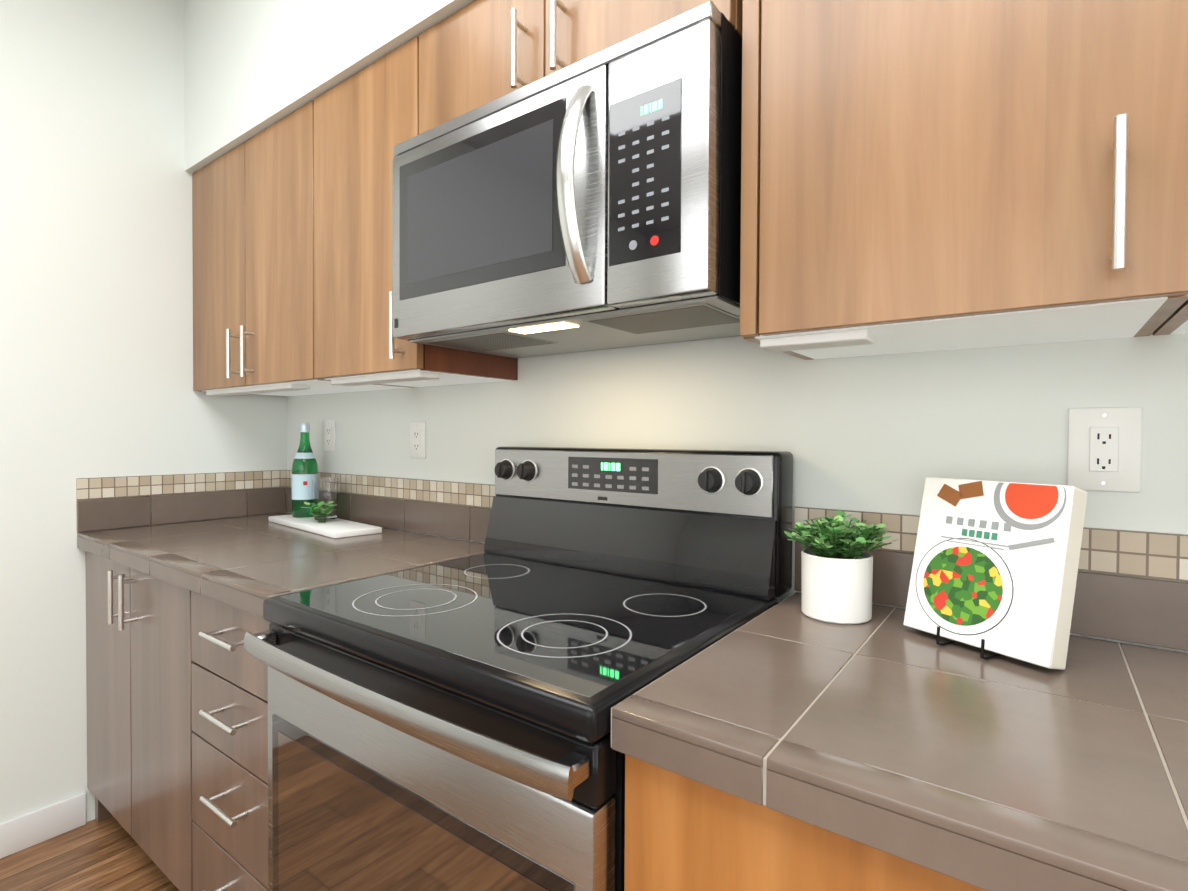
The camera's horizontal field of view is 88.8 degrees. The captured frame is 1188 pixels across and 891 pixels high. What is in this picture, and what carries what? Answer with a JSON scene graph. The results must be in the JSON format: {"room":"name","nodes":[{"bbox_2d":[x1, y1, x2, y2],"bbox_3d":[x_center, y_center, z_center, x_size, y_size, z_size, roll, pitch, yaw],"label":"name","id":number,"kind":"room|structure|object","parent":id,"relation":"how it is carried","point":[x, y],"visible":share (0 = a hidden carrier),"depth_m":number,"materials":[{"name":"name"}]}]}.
{"room":"kitchen","nodes":[
{"label":"kitchen","id":0,"kind":"room"},
{"bbox_2d":[0,817,178,890],"bbox_3d":[-0.446,1.253,-0.329,4.700,0.060,3.700,1,1,36],"label":"floor","id":1,"kind":"structure","parent":0,"point":[109,854],"depth_m":1.72,"materials":[{"name":"brown wood"}]},
{"bbox_2d":[85,551,270,890],"bbox_3d":[-0.913,0.755,1.767,1.244,0.867,0.668,1,1,36],"label":"base cabinet","id":2,"kind":"object","parent":1,"relation":"on","point":[177,724],"visible":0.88,"depth_m":1.47,"materials":[{"name":"brown wood"}]},
{"bbox_2d":[77,512,484,617],"bbox_3d":[-0.908,0.297,1.763,1.245,0.048,0.640,1,1,36],"label":"countertop","id":3,"kind":"structure","parent":2,"relation":"on","point":[250,564],"depth_m":1.57,"materials":[{"name":"beige tile"}]},
{"bbox_2d":[268,514,381,538],"bbox_3d":[-0.903,0.261,2.012,0.520,0.018,0.150,1,1,42],"label":"tray","id":4,"kind":"object","parent":3,"relation":"on","point":[338,528],"visible":0.79,"depth_m":1.92,"materials":[{"name":"white"}]},
{"bbox_2d":[292,423,317,517],"bbox_3d":[-1.018,0.085,2.136,0.085,0.328,0.085,1,1,36],"label":"bottle","id":5,"kind":"object","parent":4,"relation":"on","point":[304,468],"visible":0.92,"depth_m":2.10,"materials":[{"name":"green glass"}]},
{"bbox_2d":[301,501,334,522],"bbox_3d":[-0.889,0.218,1.980,0.112,0.068,0.118,1,1,36],"label":"sprig","id":6,"kind":"object","parent":4,"relation":"on","point":[318,510],"visible":1,"depth_m":1.98,"materials":[{"name":"green plant"}]},
{"bbox_2d":[313,477,337,519],"bbox_3d":[-0.914,0.181,2.067,0.080,0.140,0.080,1,1,36],"label":"glass","id":7,"kind":"object","parent":4,"relation":"on","point":[325,489],"visible":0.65,"depth_m":2.04,"materials":[{"name":"clear glass"}]},
{"bbox_2d":[244,446,792,890],"bbox_3d":[-0.124,0.606,1.141,0.758,1.191,0.714,1,1,36],"label":"range","id":8,"kind":"object","parent":1,"relation":"on","point":[443,726],"visible":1,"depth_m":0.97,"materials":[{"name":"black metal"}]},
{"bbox_2d":[624,754,986,890],"bbox_3d":[0.396,0.775,0.825,0.450,0.868,0.630,1,1,36],"label":"base cabinet","id":9,"kind":"object","parent":1,"relation":"on","point":[682,833],"depth_m":0.60,"materials":[{"name":"brown wood"}]},
{"bbox_2d":[611,592,1187,890],"bbox_3d":[0.727,0.323,0.558,1.288,0.048,0.640,1,1,36],"label":"countertop","id":10,"kind":"structure","parent":9,"relation":"on","point":[884,729],"depth_m":0.61,"materials":[{"name":"brown tile"}]},
{"bbox_2d":[784,510,897,624],"bbox_3d":[0.420,0.202,1.031,0.180,0.179,0.175,1,1,36],"label":"plant pot","id":11,"kind":"object","parent":10,"relation":"on","point":[836,573],"visible":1,"depth_m":1.00,"materials":[{"name":"white ceramic"}]},
{"bbox_2d":[903,477,1087,669],"bbox_3d":[0.576,0.172,0.885,0.222,0.241,0.170,1,1,36],"label":"cookbook","id":12,"kind":"object","parent":10,"relation":"on","point":[995,564],"visible":1,"depth_m":0.85,"materials":[{"name":"white paper"}]},
{"bbox_2d":[0,0,286,822],"bbox_3d":[-2.320,-0.166,0.975,0.100,2.720,3.600,1,1,36],"label":"wall","id":13,"kind":"structure","parent":0,"point":[96,313],"depth_m":1.87,"materials":[{"name":"white paint"}]},
{"bbox_2d":[0,792,85,858],"bbox_3d":[-2.440,1.147,0.745,0.013,0.100,2.864,1,1,36],"label":"baseboard","id":14,"kind":"structure","parent":13,"relation":"attached to","point":[27,830],"depth_m":1.81,"materials":[{"name":"white"}]},
{"bbox_2d":[287,333,1187,652],"bbox_3d":[0.629,-0.154,1.099,4.700,2.720,0.100,1,1,36],"label":"wall","id":15,"kind":"structure","parent":0,"point":[881,433],"depth_m":1.17,"materials":[{"name":"white paint"}]},
{"bbox_2d":[192,98,395,395],"bbox_3d":[-0.978,-0.566,2.011,0.819,0.758,0.330,1,1,36],"label":"upper cabinet","id":16,"kind":"object","parent":15,"relation":"attached to","point":[254,205],"depth_m":1.84,"materials":[{"name":"brown wood"}]},
{"bbox_2d":[324,420,335,450],"bbox_3d":[-0.963,-0.035,2.207,0.074,0.112,0.008,1,1,36],"label":"electrical outlet","id":17,"kind":"object","parent":15,"relation":"attached to","point":[329,435],"visible":1,"depth_m":2.20,"materials":[{"name":"white plastic"}]},
{"bbox_2d":[316,37,487,388],"bbox_3d":[-0.491,-0.558,1.652,0.466,0.758,0.330,1,1,36],"label":"upper cabinet","id":18,"kind":"object","parent":15,"relation":"attached to","point":[360,121],"depth_m":1.52,"materials":[{"name":"brown wood"}]},
{"bbox_2d":[410,422,425,458],"bbox_3d":[-0.555,-0.017,1.906,0.076,0.114,0.008,1,1,36],"label":"electrical outlet","id":19,"kind":"object","parent":15,"relation":"attached to","point":[417,439],"visible":1,"depth_m":1.90,"materials":[{"name":"white plastic"}]},
{"bbox_2d":[416,0,803,381],"bbox_3d":[0.012,-0.550,1.281,0.822,0.758,0.330,1,1,36],"label":"upper cabinet","id":20,"kind":"object","parent":15,"relation":"attached to","point":[485,51],"depth_m":1.15,"materials":[{"name":"brown wood"}]},
{"bbox_2d":[392,0,741,357],"bbox_3d":[-0.038,-0.439,1.235,0.756,0.426,0.463,1,1,36],"label":"over-the-range microwave","id":21,"kind":"object","parent":20,"relation":"attached to","point":[591,202],"visible":1,"depth_m":1.01,"materials":[{"name":"silver metal"}]},
{"bbox_2d":[76,470,1187,650],"bbox_3d":[-0.079,0.203,1.158,3.300,0.167,0.652,1,1,36],"label":"tile backsplash","id":22,"kind":"structure","parent":15,"relation":"attached to","point":[1132,586],"depth_m":1.74,"materials":[{"name":"beige tile"}]},
{"bbox_2d":[764,0,1187,359],"bbox_3d":[0.531,-0.542,0.898,0.523,0.758,0.330,1,1,36],"label":"upper cabinet","id":23,"kind":"object","parent":15,"relation":"attached to","point":[938,174],"depth_m":0.76,"materials":[{"name":"brown wood"}]},
{"bbox_2d":[1067,407,1141,491],"bbox_3d":[0.776,0.006,0.924,0.086,0.127,0.009,1,1,36],"label":"outlet","id":24,"kind":"object","parent":15,"relation":"attached to","point":[1104,449],"visible":0.88,"depth_m":0.92,"materials":[{"name":"white plastic"}]},
{"bbox_3d":[-0.433,-1.527,-0.370,4.700,0.060,3.700,1,1,36],"label":"ceiling","id":25,"kind":"structure","parent":0,"visible":0},
{"bbox_2d":[184,0,474,172],"bbox_3d":[0.500,-1.217,0.901,4.500,0.588,0.352,1,1,36],"label":"soffit beam","id":26,"kind":"structure","parent":25,"relation":"attached to","point":[252,68],"depth_m":1.74,"materials":[{"name":"white paint"}]}
]}

